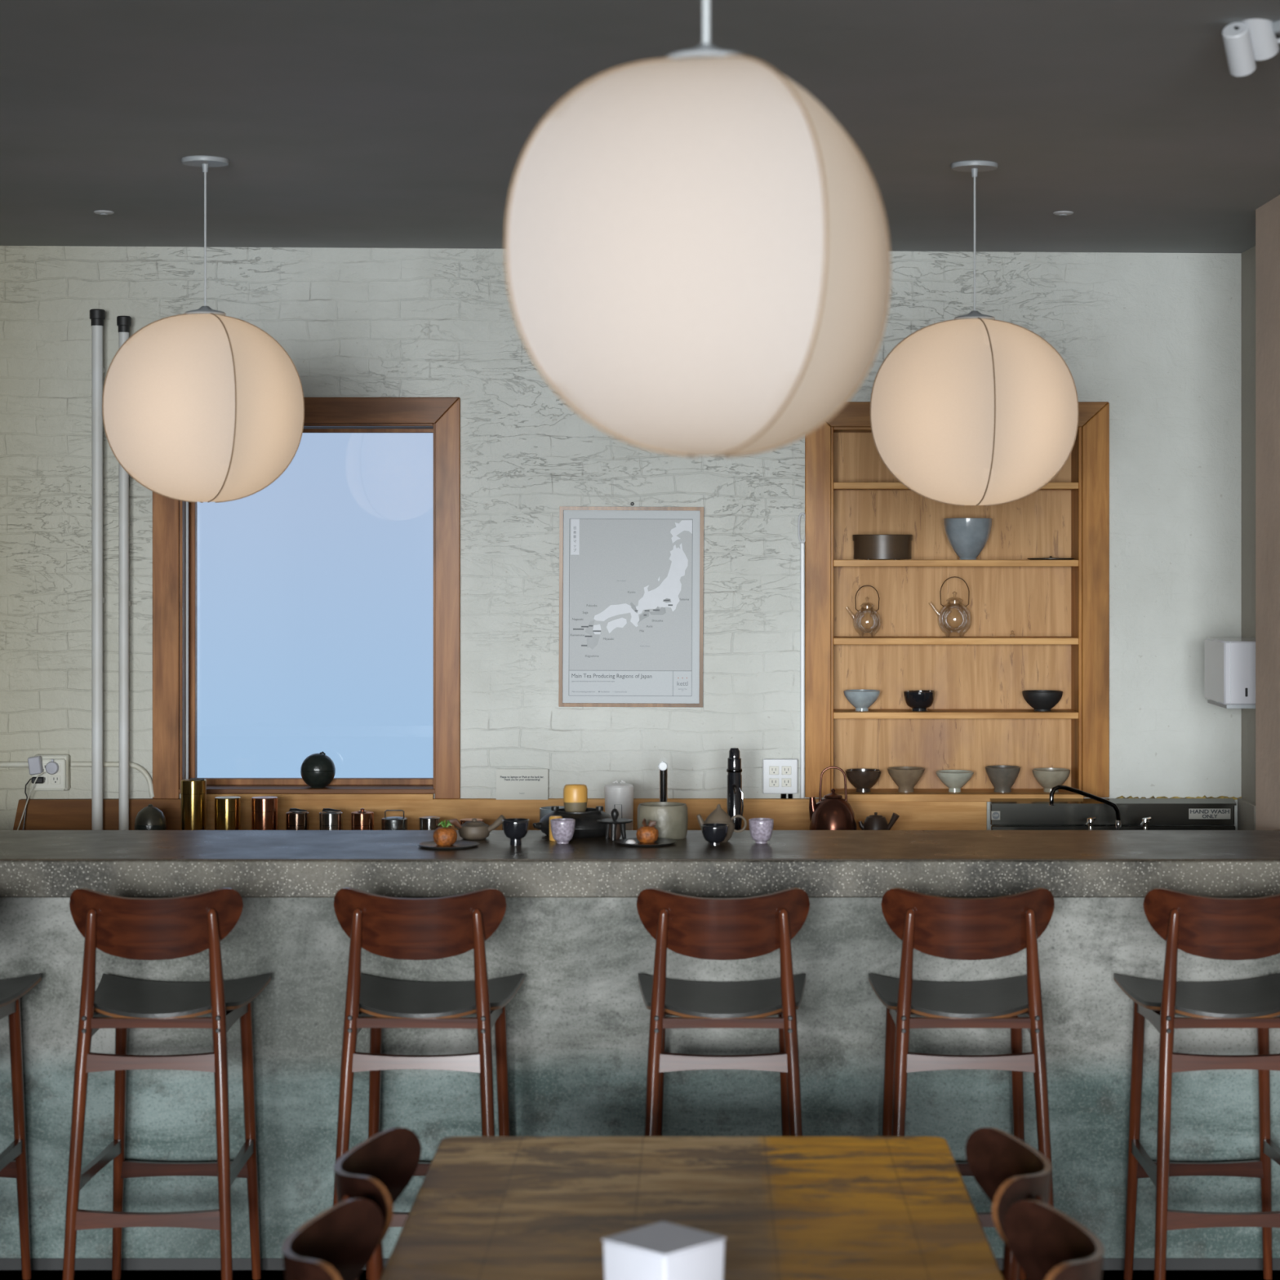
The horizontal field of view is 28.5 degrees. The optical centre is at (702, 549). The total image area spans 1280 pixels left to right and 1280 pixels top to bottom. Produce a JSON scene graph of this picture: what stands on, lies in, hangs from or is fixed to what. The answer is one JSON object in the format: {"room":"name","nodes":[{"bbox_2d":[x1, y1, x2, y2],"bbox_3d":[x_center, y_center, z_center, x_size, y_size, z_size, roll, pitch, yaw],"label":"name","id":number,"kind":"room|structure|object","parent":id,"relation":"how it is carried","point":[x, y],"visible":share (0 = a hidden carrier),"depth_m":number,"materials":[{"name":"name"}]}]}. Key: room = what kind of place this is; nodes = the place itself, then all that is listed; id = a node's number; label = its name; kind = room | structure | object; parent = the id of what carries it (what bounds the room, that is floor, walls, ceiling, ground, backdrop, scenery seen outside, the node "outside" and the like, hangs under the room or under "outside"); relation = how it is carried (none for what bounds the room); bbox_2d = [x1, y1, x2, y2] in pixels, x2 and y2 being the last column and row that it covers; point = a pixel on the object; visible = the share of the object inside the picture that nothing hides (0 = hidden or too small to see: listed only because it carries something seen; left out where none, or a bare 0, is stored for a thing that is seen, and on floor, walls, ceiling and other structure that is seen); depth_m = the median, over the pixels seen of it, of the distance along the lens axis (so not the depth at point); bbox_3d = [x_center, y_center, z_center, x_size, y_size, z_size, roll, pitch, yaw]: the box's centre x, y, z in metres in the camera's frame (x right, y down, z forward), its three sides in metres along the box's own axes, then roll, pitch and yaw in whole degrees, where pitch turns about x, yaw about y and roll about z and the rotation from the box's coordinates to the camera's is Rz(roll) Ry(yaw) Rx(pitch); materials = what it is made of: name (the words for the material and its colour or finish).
{"room":"restaurant","nodes":[
{"label":"restaurant","id":0,"kind":"room"},
{"bbox_2d":[0,245,1241,830],"bbox_3d":[-0.815,0.352,8.865,5.770,3.000,0.260,0,0,0],"label":"wall","id":1,"kind":"structure","parent":0,"point":[1155,337],"depth_m":8.74,"materials":[{"name":"paint"}]},
{"bbox_2d":[0,761,28,767],"bbox_3d":[-2.443,0.743,8.717,0.252,0.020,0.020,0,0,0],"label":"conduit","id":2,"kind":"object","parent":1,"relation":"attached to","point":[2,764],"visible":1,"depth_m":8.71,"materials":[{"name":"white plastic"}]},
{"bbox_2d":[31,754,70,791],"bbox_3d":[-2.252,0.770,8.711,0.122,0.124,0.049,0,0,0],"label":"wall outlet","id":3,"kind":"object","parent":1,"relation":"attached to","point":[60,780],"visible":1,"depth_m":8.69,"materials":[{"name":"beige plastic"}]},
{"bbox_2d":[17,755,44,830],"bbox_3d":[-2.314,0.859,8.664,0.104,0.297,0.042,0,0,0],"label":"adapter","id":4,"kind":"object","parent":3,"relation":"attached to","point":[35,763],"visible":0.91,"depth_m":8.65,"materials":[{"name":"grey plastic"}]},
{"bbox_2d":[45,759,58,774],"bbox_3d":[-2.241,0.748,8.678,0.045,0.052,0.018,0,0,0],"label":"night light","id":5,"kind":"object","parent":3,"relation":"attached to","point":[51,767],"visible":1,"depth_m":8.67,"materials":[{"name":"grey plastic"}]},
{"bbox_2d":[13,798,180,830],"bbox_3d":[-2.095,0.921,8.720,0.582,0.118,0.030,0,0,0],"label":"trim","id":6,"kind":"structure","parent":1,"relation":"attached to","point":[41,814],"depth_m":8.70,"materials":[{"name":"brown wood"}]},
{"bbox_2d":[89,309,105,830],"bbox_3d":[-2.081,0.077,8.677,0.053,1.807,0.086,0,0,0],"label":"pipe","id":7,"kind":"object","parent":1,"relation":"attached to","point":[97,317],"visible":0.95,"depth_m":8.64,"materials":[{"name":"grey metal"}]},
{"bbox_2d":[71,761,154,797],"bbox_3d":[-2.039,0.795,8.717,0.289,0.124,0.018,0,0,0],"label":"conduit","id":8,"kind":"object","parent":1,"relation":"attached to","point":[82,764],"visible":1,"depth_m":8.71,"materials":[{"name":"white plastic"}]},
{"bbox_2d":[116,315,131,830],"bbox_3d":[-1.990,0.088,8.678,0.048,1.784,0.084,0,0,0],"label":"pipe","id":9,"kind":"object","parent":1,"relation":"attached to","point":[123,322],"visible":0.82,"depth_m":8.64,"materials":[{"name":"grey metal"}]},
{"bbox_2d":[152,397,460,799],"bbox_3d":[-1.371,0.167,8.824,1.064,1.391,0.222,0,0,0],"label":"window","id":10,"kind":"structure","parent":1,"relation":"in","point":[175,522],"depth_m":8.71,"materials":[{"name":"brown wood"}]},
{"bbox_2d":[300,751,335,787],"bbox_3d":[-1.341,0.765,8.785,0.121,0.126,0.121,0,0,0],"label":"vase","id":11,"kind":"object","parent":10,"relation":"on","point":[317,770],"visible":1,"depth_m":8.74,"materials":[{"name":"black ceramic"}]},
{"bbox_2d":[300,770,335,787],"bbox_3d":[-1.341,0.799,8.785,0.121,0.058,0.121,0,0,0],"label":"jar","id":12,"kind":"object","parent":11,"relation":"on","point":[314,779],"depth_m":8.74,"materials":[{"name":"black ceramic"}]},
{"bbox_2d":[206,793,986,830],"bbox_3d":[-0.245,0.912,8.718,3.119,0.136,0.034,0,0,0],"label":"trim","id":13,"kind":"structure","parent":1,"relation":"attached to","point":[787,814],"depth_m":8.70,"materials":[{"name":"brown wood"}]},
{"bbox_2d":[496,768,547,799],"bbox_3d":[-0.623,0.810,8.699,0.179,0.106,0.002,0,0,0],"label":"paper notice","id":14,"kind":"object","parent":13,"relation":"on","point":[511,784],"visible":1,"depth_m":8.70,"materials":[{"name":"white paper"}]},
{"bbox_2d":[558,506,703,707],"bbox_3d":[-0.246,0.197,8.721,0.505,0.697,0.024,0,0,0],"label":"map poster","id":15,"kind":"object","parent":1,"relation":"attached to","point":[631,579],"visible":1,"depth_m":8.72,"materials":[{"name":"grey paper"}]},
{"bbox_2d":[762,759,797,798],"bbox_3d":[0.269,0.791,8.708,0.120,0.138,0.054,0,0,0],"label":"wall outlet","id":16,"kind":"object","parent":1,"relation":"attached to","point":[779,775],"visible":1,"depth_m":8.69,"materials":[{"name":"beige plastic"}]},
{"bbox_2d":[797,512,804,798],"bbox_3d":[0.347,0.366,8.725,0.032,0.992,0.020,0,0,0],"label":"wall raceway","id":17,"kind":"structure","parent":1,"relation":"attached to","point":[802,541],"depth_m":8.72,"materials":[{"name":"white plastic"}]},
{"bbox_2d":[804,401,1109,801],"bbox_3d":[0.883,0.179,8.812,1.053,1.383,0.221,0,0,0],"label":"display shelves","id":18,"kind":"object","parent":1,"relation":"attached to","point":[979,717],"visible":0.73,"depth_m":8.91,"materials":[{"name":"brown wood"}]},
{"bbox_2d":[843,689,880,711],"bbox_3d":[0.559,0.528,8.815,0.130,0.071,0.130,0,0,0],"label":"bowl","id":19,"kind":"object","parent":18,"relation":"on","point":[861,700],"visible":1,"depth_m":8.77,"materials":[{"name":"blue ceramic"}]},
{"bbox_2d":[845,768,880,792],"bbox_3d":[0.562,0.807,8.795,0.125,0.076,0.125,0,0,0],"label":"bowl","id":20,"kind":"object","parent":18,"relation":"on","point":[863,780],"visible":1,"depth_m":8.76,"materials":[{"name":"brown ceramic"}]},
{"bbox_2d":[845,585,881,637],"bbox_3d":[0.572,0.214,8.819,0.114,0.182,0.100,0,0,35],"label":"glass teapot","id":21,"kind":"object","parent":18,"relation":"on","point":[859,615],"visible":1,"depth_m":8.83,"materials":[{"name":"clear glass"}]},
{"bbox_2d":[853,606,881,637],"bbox_3d":[0.578,0.252,8.815,0.100,0.106,0.100,0,0,0],"label":"pot","id":22,"kind":"object","parent":21,"relation":"on","point":[859,615],"depth_m":8.84,"materials":[{"name":"clear glass"}]},
{"bbox_2d":[852,534,912,559],"bbox_3d":[0.631,-0.010,8.820,0.211,0.088,0.211,0,0,0],"label":"bowl","id":23,"kind":"object","parent":18,"relation":"on","point":[868,547],"visible":1,"depth_m":8.73,"materials":[{"name":"brown metal"}]},
{"bbox_2d":[887,766,924,792],"bbox_3d":[0.712,0.803,8.795,0.132,0.082,0.132,0,0,0],"label":"bowl","id":24,"kind":"object","parent":18,"relation":"on","point":[905,778],"visible":1,"depth_m":8.76,"materials":[{"name":"beige ceramic"}]},
{"bbox_2d":[903,690,935,711],"bbox_3d":[0.760,0.529,8.815,0.113,0.070,0.110,0,0,0],"label":"bowl","id":25,"kind":"object","parent":18,"relation":"on","point":[918,700],"visible":1,"depth_m":8.78,"materials":[{"name":"black ceramic"}]},
{"bbox_2d":[928,576,972,637],"bbox_3d":[0.877,0.199,8.820,0.136,0.212,0.120,0,0,36],"label":"glass teapot","id":26,"kind":"object","parent":18,"relation":"on","point":[944,611],"visible":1,"depth_m":8.84,"materials":[{"name":"clear glass"}]},
{"bbox_2d":[937,601,972,637],"bbox_3d":[0.884,0.243,8.815,0.120,0.124,0.120,0,0,0],"label":"pot","id":27,"kind":"object","parent":26,"relation":"on","point":[944,612],"depth_m":8.84,"materials":[{"name":"clear glass"}]},
{"bbox_2d":[935,769,973,792],"bbox_3d":[0.882,0.809,8.795,0.134,0.071,0.134,0,0,0],"label":"bowl","id":28,"kind":"object","parent":18,"relation":"on","point":[954,780],"visible":1,"depth_m":8.76,"materials":[{"name":"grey ceramic"}]},
{"bbox_2d":[943,517,992,559],"bbox_3d":[0.930,-0.038,8.815,0.172,0.145,0.172,0,0,0],"label":"bowl","id":29,"kind":"object","parent":18,"relation":"on","point":[967,537],"visible":1,"depth_m":8.76,"materials":[{"name":"blue ceramic"}]},
{"bbox_2d":[985,765,1020,792],"bbox_3d":[1.050,0.801,8.795,0.123,0.087,0.123,0,0,0],"label":"bowl","id":30,"kind":"object","parent":18,"relation":"on","point":[1002,778],"visible":1,"depth_m":8.76,"materials":[{"name":"grey ceramic"}]},
{"bbox_2d":[1022,689,1062,711],"bbox_3d":[1.191,0.529,8.815,0.142,0.069,0.142,0,0,0],"label":"bowl","id":31,"kind":"object","parent":18,"relation":"on","point":[1038,700],"visible":1,"depth_m":8.77,"materials":[{"name":"black ceramic"}]},
{"bbox_2d":[1031,768,1070,792],"bbox_3d":[1.219,0.806,8.795,0.132,0.078,0.132,0,0,0],"label":"bowl","id":32,"kind":"object","parent":18,"relation":"on","point":[1047,778],"visible":0.91,"depth_m":8.75,"materials":[{"name":"beige ceramic"}]},
{"bbox_2d":[1115,795,1241,799],"bbox_3d":[1.660,0.862,8.729,0.458,0.024,0.016,0,0,0],"label":"trim","id":33,"kind":"structure","parent":1,"relation":"attached to","point":[1204,796],"depth_m":8.72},
{"bbox_2d":[0,0,1279,253],"bbox_3d":[-0.815,-1.120,1.617,6.170,0.188,14.835,0,0,0],"label":"ceiling","id":34,"kind":"structure","parent":0,"point":[337,123],"depth_m":5.94,"materials":[{"name":"grey paint"}]},
{"bbox_2d":[102,155,304,502],"bbox_3d":[-1.335,-0.588,6.760,0.418,0.922,0.418,0,0,16],"label":"pendant lamp","id":35,"kind":"object","parent":34,"relation":"hanging from","point":[203,404],"visible":1,"depth_m":6.61,"materials":[{"name":"beige paper"}]},
{"bbox_2d":[504,0,890,457],"bbox_3d":[0.005,-0.580,3.220,0.430,0.922,0.430,0,0,17],"label":"pendant lamp","id":36,"kind":"object","parent":34,"relation":"hanging from","point":[697,249],"visible":1,"depth_m":3.05,"materials":[{"name":"white paper"}]},
{"bbox_2d":[870,160,1078,506],"bbox_3d":[0.731,-0.577,6.760,0.428,0.917,0.428,0,0,43],"label":"pendant lamp","id":37,"kind":"object","parent":34,"relation":"hanging from","point":[973,408],"visible":1,"depth_m":6.63,"materials":[{"name":"beige paper"}]},
{"bbox_2d":[1222,18,1279,76],"bbox_3d":[1.141,-1.022,4.950,0.249,0.179,0.156,0,0,0],"label":"spotlight","id":38,"kind":"object","parent":34,"relation":"attached to","point":[1246,42],"visible":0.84,"depth_m":4.93,"materials":[{"name":"grey paint"}]},
{"bbox_2d":[0,1270,1279,1279],"bbox_3d":[-0.815,1.853,1.617,6.170,0.001,14.835,0,0,0],"label":"floor","id":39,"kind":"structure","parent":0,"point":[4,1274],"depth_m":6.43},
{"bbox_2d":[0,973,40,1279],"bbox_3d":[-1.895,1.330,6.161,0.426,1.047,0.501,0,0,0],"label":"bar stool","id":40,"kind":"object","parent":39,"relation":"on","point":[11,989],"visible":1,"depth_m":6.36,"materials":[{"name":"brown wood"}]},
{"bbox_2d":[62,887,271,1279],"bbox_3d":[-1.309,1.330,6.161,0.426,1.047,0.501,0,0,-1],"label":"bar stool","id":41,"kind":"object","parent":39,"relation":"on","point":[180,926],"visible":1,"depth_m":5.98,"materials":[{"name":"brown wood"}]},
{"bbox_2d":[281,1198,383,1279],"bbox_3d":[-0.405,1.440,3.810,0.457,0.826,0.460,0,0,0],"label":"dining chair","id":42,"kind":"object","parent":39,"relation":"on","point":[339,1242],"visible":1,"depth_m":3.94,"materials":[{"name":"brown wood"}]},
{"bbox_2d":[333,1127,421,1279],"bbox_3d":[-0.399,1.440,4.300,0.457,0.826,0.460,0,0,0],"label":"dining chair","id":43,"kind":"object","parent":39,"relation":"on","point":[378,1170],"visible":0.63,"depth_m":4.43,"materials":[{"name":"brown wood"}]},
{"bbox_2d":[333,887,524,1279],"bbox_3d":[-0.673,1.330,6.161,0.426,1.047,0.501,0,0,2],"label":"bar stool","id":44,"kind":"object","parent":39,"relation":"on","point":[446,926],"visible":0.87,"depth_m":5.98,"materials":[{"name":"brown wood"}]},
{"bbox_2d":[0,830,1279,1270],"bbox_3d":[-0.664,1.322,6.775,4.672,1.061,0.670,0,0,0],"label":"bar counter","id":45,"kind":"object","parent":39,"relation":"on","point":[578,1020],"depth_m":6.46,"materials":[{"name":"concrete"}]},
{"bbox_2d":[417,840,479,849],"bbox_3d":[-0.677,0.788,6.721,0.164,0.008,0.164,0,0,0],"label":"plate","id":46,"kind":"object","parent":45,"relation":"on","point":[459,844],"visible":0.91,"depth_m":6.71,"materials":[{"name":"black ceramic"}]},
{"bbox_2d":[432,818,462,845],"bbox_3d":[-0.685,0.753,6.719,0.063,0.069,0.068,0,0,35],"label":"persimmon","id":47,"kind":"object","parent":46,"relation":"on","point":[445,835],"visible":1,"depth_m":6.70,"materials":[{"name":"orange plant"}]},
{"bbox_2d":[453,814,505,839],"bbox_3d":[-0.608,0.757,6.886,0.130,0.068,0.088,0,0,36],"label":"teapot","id":48,"kind":"object","parent":45,"relation":"on","point":[473,829],"visible":0.91,"depth_m":6.87,"materials":[{"name":"beige ceramic"}]},
{"bbox_2d":[457,823,489,839],"bbox_3d":[-0.625,0.771,6.898,0.088,0.041,0.088,0,0,0],"label":"pot","id":49,"kind":"object","parent":48,"relation":"attached to","point":[468,831],"depth_m":6.87,"materials":[{"name":"beige ceramic"}]},
{"bbox_2d":[502,817,528,845],"bbox_3d":[-0.501,0.758,6.759,0.073,0.068,0.073,0,0,0],"label":"cup","id":50,"kind":"object","parent":45,"relation":"on","point":[514,828],"visible":1,"depth_m":6.73,"materials":[{"name":"ceramic"}]},
{"bbox_2d":[550,817,575,844],"bbox_3d":[-0.377,0.760,6.797,0.067,0.064,0.067,0,0,0],"label":"cup","id":51,"kind":"object","parent":45,"relation":"on","point":[562,829],"visible":1,"depth_m":6.77,"materials":[{"name":"purple ceramic"}]},
{"bbox_2d":[532,805,611,838],"bbox_3d":[-0.353,0.750,6.995,0.231,0.082,0.216,0,0,0],"label":"iron brazier","id":52,"kind":"object","parent":45,"relation":"on","point":[586,825],"visible":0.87,"depth_m":6.92,"materials":[{"name":"black metal"}]},
{"bbox_2d":[563,784,587,812],"bbox_3d":[-0.352,0.692,6.998,0.067,0.082,0.069,0,0,0],"label":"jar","id":53,"kind":"object","parent":52,"relation":"on","point":[575,796],"visible":0.95,"depth_m":6.97,"materials":[{"name":"yellow ceramic"}]},
{"bbox_2d":[563,784,587,802],"bbox_3d":[-0.352,0.677,6.998,0.067,0.053,0.069,0,0,0],"label":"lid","id":54,"kind":"object","parent":53,"relation":"on","point":[571,793],"depth_m":6.97,"materials":[{"name":"yellow ceramic"}]},
{"bbox_2d":[596,808,633,840],"bbox_3d":[-0.239,0.750,6.883,0.100,0.086,0.100,0,0,0],"label":"iron stand","id":55,"kind":"object","parent":45,"relation":"on","point":[615,826],"visible":0.99,"depth_m":6.87,"materials":[{"name":"black metal"}]},
{"bbox_2d":[0,830,1279,860],"bbox_3d":[-0.664,0.793,6.778,4.672,0.004,0.664,0,0,0],"label":"countertop","id":56,"kind":"structure","parent":45,"relation":"on","point":[15,845],"depth_m":6.71,"materials":[{"name":"concrete"}]},
{"bbox_2d":[614,837,676,846],"bbox_3d":[-0.152,0.788,6.782,0.168,0.008,0.168,0,0,0],"label":"plate","id":57,"kind":"object","parent":45,"relation":"on","point":[660,842],"visible":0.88,"depth_m":6.77,"materials":[{"name":"black ceramic"}]},
{"bbox_2d":[635,817,658,843],"bbox_3d":[-0.148,0.754,6.782,0.061,0.066,0.061,0,0,0],"label":"persimmon","id":58,"kind":"object","parent":57,"relation":"on","point":[646,834],"visible":1,"depth_m":6.76,"materials":[{"name":"orange food"}]},
{"bbox_2d":[637,801,688,839],"bbox_3d":[-0.109,0.746,6.930,0.140,0.092,0.138,0,0,0],"label":"pot","id":59,"kind":"object","parent":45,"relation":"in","point":[671,819],"visible":0.83,"depth_m":6.87,"materials":[{"name":"grey ceramic"}]},
{"bbox_2d":[701,823,728,845],"bbox_3d":[0.034,0.765,6.759,0.073,0.054,0.073,0,0,0],"label":"cup","id":60,"kind":"object","parent":45,"relation":"on","point":[713,833],"visible":1,"depth_m":6.73,"materials":[{"name":"ceramic"}]},
{"bbox_2d":[696,804,746,842],"bbox_3d":[0.052,0.741,6.833,0.109,0.102,0.089,0,0,36],"label":"teapot","id":61,"kind":"object","parent":45,"relation":"on","point":[718,815],"visible":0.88,"depth_m":6.82,"materials":[{"name":"ceramic"}]},
{"bbox_2d":[704,820,734,842],"bbox_3d":[0.045,0.763,6.836,0.086,0.056,0.086,0,0,0],"label":"pot","id":62,"kind":"object","parent":61,"relation":"attached to","point":[731,824],"depth_m":6.81,"materials":[{"name":"ceramic"}]},
{"bbox_2d":[748,817,773,843],"bbox_3d":[0.159,0.760,6.805,0.067,0.064,0.067,0,0,0],"label":"cup","id":63,"kind":"object","parent":45,"relation":"on","point":[761,829],"visible":1,"depth_m":6.78,"materials":[{"name":"purple ceramic"}]},
{"bbox_2d":[379,1136,1004,1279],"bbox_3d":[-0.016,1.478,3.643,0.946,0.750,2.185,0,0,0],"label":"dining table","id":64,"kind":"object","parent":39,"relation":"on","point":[483,1207],"visible":1,"depth_m":4.24,"materials":[{"name":"brown wood"}]},
{"bbox_2d":[601,1221,726,1279],"bbox_3d":[-0.052,1.018,3.420,0.121,0.168,0.121,0,0,43],"label":"box","id":65,"kind":"object","parent":64,"relation":"on","point":[662,1250],"visible":1,"depth_m":3.39,"materials":[{"name":"white plastic"}]},
{"bbox_2d":[636,888,809,1136],"bbox_3d":[0.050,1.330,6.161,0.426,1.047,0.501,0,0,0],"label":"bar stool","id":66,"kind":"object","parent":39,"relation":"on","point":[697,927],"visible":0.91,"depth_m":5.97,"materials":[{"name":"brown wood"}]},
{"bbox_2d":[868,888,1054,1279],"bbox_3d":[0.636,1.330,6.161,0.426,1.047,0.501,0,0,0],"label":"bar stool","id":67,"kind":"object","parent":39,"relation":"on","point":[940,926],"visible":0.89,"depth_m":5.98,"materials":[{"name":"brown wood"}]},
{"bbox_2d":[964,1127,1052,1279],"bbox_3d":[0.366,1.440,4.300,0.457,0.826,0.460,0,0,0],"label":"dining chair","id":68,"kind":"object","parent":39,"relation":"on","point":[1009,1171],"visible":0.75,"depth_m":4.43,"materials":[{"name":"brown wood"}]},
{"bbox_2d":[1003,1200,1104,1279],"bbox_3d":[0.376,1.440,3.800,0.457,0.826,0.460,0,0,0],"label":"dining chair","id":69,"kind":"object","parent":39,"relation":"on","point":[1046,1243],"visible":1,"depth_m":3.94,"materials":[{"name":"brown wood"}]},
{"bbox_2d":[990,798,1236,830],"bbox_3d":[1.429,1.356,8.438,0.870,0.993,0.526,0,0,0],"label":"sink","id":70,"kind":"object","parent":39,"relation":"on","point":[1006,814],"visible":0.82,"depth_m":8.67,"materials":[{"name":"silver metal"}]},
{"bbox_2d":[1048,785,1151,830],"bbox_3d":[1.321,0.881,8.431,0.370,0.202,0.090,0,0,-14],"label":"tap","id":71,"kind":"object","parent":70,"relation":"attached to","point":[1144,820],"visible":0.62,"depth_m":8.43,"materials":[{"name":"metal"}]},
{"bbox_2d":[1084,817,1096,830],"bbox_3d":[1.299,0.939,8.447,0.045,0.086,0.028,0,0,-25],"label":"handle","id":72,"kind":"object","parent":71,"relation":"on","point":[1089,821],"depth_m":8.44,"materials":[{"name":"silver metal"}]},
{"bbox_2d":[1237,798,1255,830],"bbox_3d":[1.859,0.919,8.565,0.021,0.124,0.260,0,0,0],"label":"side splash","id":73,"kind":"object","parent":70,"relation":"on","point":[1246,808],"visible":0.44,"depth_m":8.55,"materials":[{"name":"silver paint"}]},
{"bbox_2d":[1114,888,1279,1279],"bbox_3d":[1.262,1.330,6.161,0.426,1.047,0.501,0,0,-1],"label":"bar stool","id":74,"kind":"object","parent":39,"relation":"on","point":[1205,926],"visible":1,"depth_m":5.98,"materials":[{"name":"brown wood"}]},
{"bbox_3d":[-0.666,1.417,8.409,3.288,0.872,0.587,0,0,0],"label":"countertop","id":75,"kind":"structure","parent":39,"relation":"on","visible":0},
{"bbox_2d":[134,804,166,830],"bbox_3d":[-1.841,0.914,8.400,0.105,0.133,0.105,0,0,0],"label":"round pot","id":76,"kind":"object","parent":75,"relation":"on","point":[150,817],"visible":0.68,"depth_m":8.36,"materials":[{"name":"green metal"}]},
{"bbox_2d":[180,777,206,830],"bbox_3d":[-1.702,0.872,8.420,0.085,0.217,0.085,0,0,0],"label":"tea canister","id":77,"kind":"object","parent":75,"relation":"on","point":[193,790],"visible":0.76,"depth_m":8.38,"materials":[{"name":"gold metal"}]},
{"bbox_2d":[214,795,240,830],"bbox_3d":[-1.588,0.904,8.420,0.087,0.153,0.087,0,0,0],"label":"tea canister","id":78,"kind":"object","parent":75,"relation":"on","point":[227,808],"visible":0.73,"depth_m":8.38,"materials":[{"name":"gold metal"}]},
{"bbox_2d":[251,795,277,830],"bbox_3d":[-1.464,0.904,8.420,0.087,0.153,0.087,0,0,0],"label":"tea canister","id":79,"kind":"object","parent":75,"relation":"on","point":[264,808],"visible":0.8,"depth_m":8.38,"materials":[{"name":"orange metal"}]},
{"bbox_2d":[285,808,308,830],"bbox_3d":[-1.354,0.922,8.420,0.076,0.116,0.076,0,0,0],"label":"tea canister","id":80,"kind":"object","parent":75,"relation":"on","point":[296,819],"visible":0.71,"depth_m":8.39,"materials":[{"name":"brown metal"}]},
{"bbox_2d":[319,808,342,830],"bbox_3d":[-1.242,0.922,8.420,0.078,0.116,0.078,0,0,0],"label":"tea canister","id":81,"kind":"object","parent":75,"relation":"on","point":[330,819],"visible":0.73,"depth_m":8.39,"materials":[{"name":"metal"}]},
{"bbox_2d":[351,808,373,830],"bbox_3d":[-1.137,0.922,8.420,0.076,0.117,0.076,0,0,0],"label":"tea canister","id":82,"kind":"object","parent":75,"relation":"on","point":[362,820],"visible":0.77,"depth_m":8.39,"materials":[{"name":"orange metal"}]},
{"bbox_2d":[381,809,407,830],"bbox_3d":[-1.029,0.925,8.420,0.087,0.111,0.087,0,0,0],"label":"tea canister","id":83,"kind":"object","parent":75,"relation":"on","point":[389,823],"visible":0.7,"depth_m":8.39,"materials":[{"name":"grey metal"}]},
{"bbox_2d":[419,816,439,830],"bbox_3d":[-0.912,0.937,8.420,0.069,0.086,0.069,0,0,0],"label":"tea canister","id":84,"kind":"object","parent":75,"relation":"on","point":[426,823],"visible":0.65,"depth_m":8.39,"materials":[{"name":"metal"}]},
{"bbox_2d":[604,779,633,830],"bbox_3d":[-0.275,0.871,8.329,0.097,0.219,0.099,0,0,0],"label":"jar","id":85,"kind":"object","parent":75,"relation":"on","point":[619,796],"visible":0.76,"depth_m":8.29,"materials":[{"name":"ceramic"}]},
{"bbox_2d":[657,758,668,801],"bbox_3d":[-0.126,0.828,8.104,0.044,0.305,0.136,0,0,0],"label":"chrome tap","id":86,"kind":"object","parent":75,"relation":"on","point":[663,763],"visible":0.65,"depth_m":8.14,"materials":[{"name":"silver metal"}]},
{"bbox_2d":[726,747,743,830],"bbox_3d":[0.108,0.812,8.194,0.052,0.338,0.065,0,0,-29],"label":"bottle","id":87,"kind":"object","parent":75,"relation":"on","point":[735,795],"visible":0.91,"depth_m":8.18,"materials":[{"name":"metal"}]},
{"bbox_2d":[732,784,743,827],"bbox_3d":[0.115,0.832,8.172,0.042,0.143,0.021,0,0,-23],"label":"tap","id":88,"kind":"object","parent":87,"relation":"on","point":[737,793],"depth_m":8.18,"materials":[{"name":"metal"}]},
{"bbox_2d":[808,765,857,830],"bbox_3d":[0.430,0.846,8.280,0.160,0.269,0.160,0,0,0],"label":"copper kettle","id":89,"kind":"object","parent":75,"relation":"on","point":[833,811],"visible":0.74,"depth_m":8.23,"materials":[{"name":"brown metal"}]},
{"bbox_2d":[858,812,899,830],"bbox_3d":[0.582,0.922,8.290,0.116,0.116,0.088,0,0,45],"label":"teapot","id":90,"kind":"object","parent":75,"relation":"on","point":[873,822],"visible":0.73,"depth_m":8.27,"materials":[{"name":"brown ceramic"}]},
{"bbox_2d":[862,816,888,830],"bbox_3d":[0.572,0.930,8.300,0.088,0.100,0.088,0,0,0],"label":"pot","id":91,"kind":"object","parent":90,"relation":"on","point":[871,823],"depth_m":8.27,"materials":[{"name":"brown ceramic"}]},
{"bbox_2d":[1241,245,1255,803],"bbox_3d":[1.945,0.352,8.178,0.150,3.000,1.115,0,0,0],"label":"wall","id":92,"kind":"structure","parent":0,"point":[1248,257],"depth_m":8.62,"materials":[{"name":"beige paint"}]},
{"bbox_2d":[1204,637,1255,708],"bbox_3d":[1.764,0.398,8.159,0.211,0.214,0.323,0,0,0],"label":"dispenser","id":93,"kind":"object","parent":92,"relation":"attached to","point":[1229,663],"visible":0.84,"depth_m":8.00,"materials":[{"name":"white plastic"}]},
{"bbox_2d":[1255,195,1279,830],"bbox_3d":[1.847,0.352,1.010,0.345,3.000,13.220,0,0,0],"label":"wall partition","id":94,"kind":"structure","parent":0,"point":[1268,215],"depth_m":7.45,"materials":[{"name":"beige paint"}]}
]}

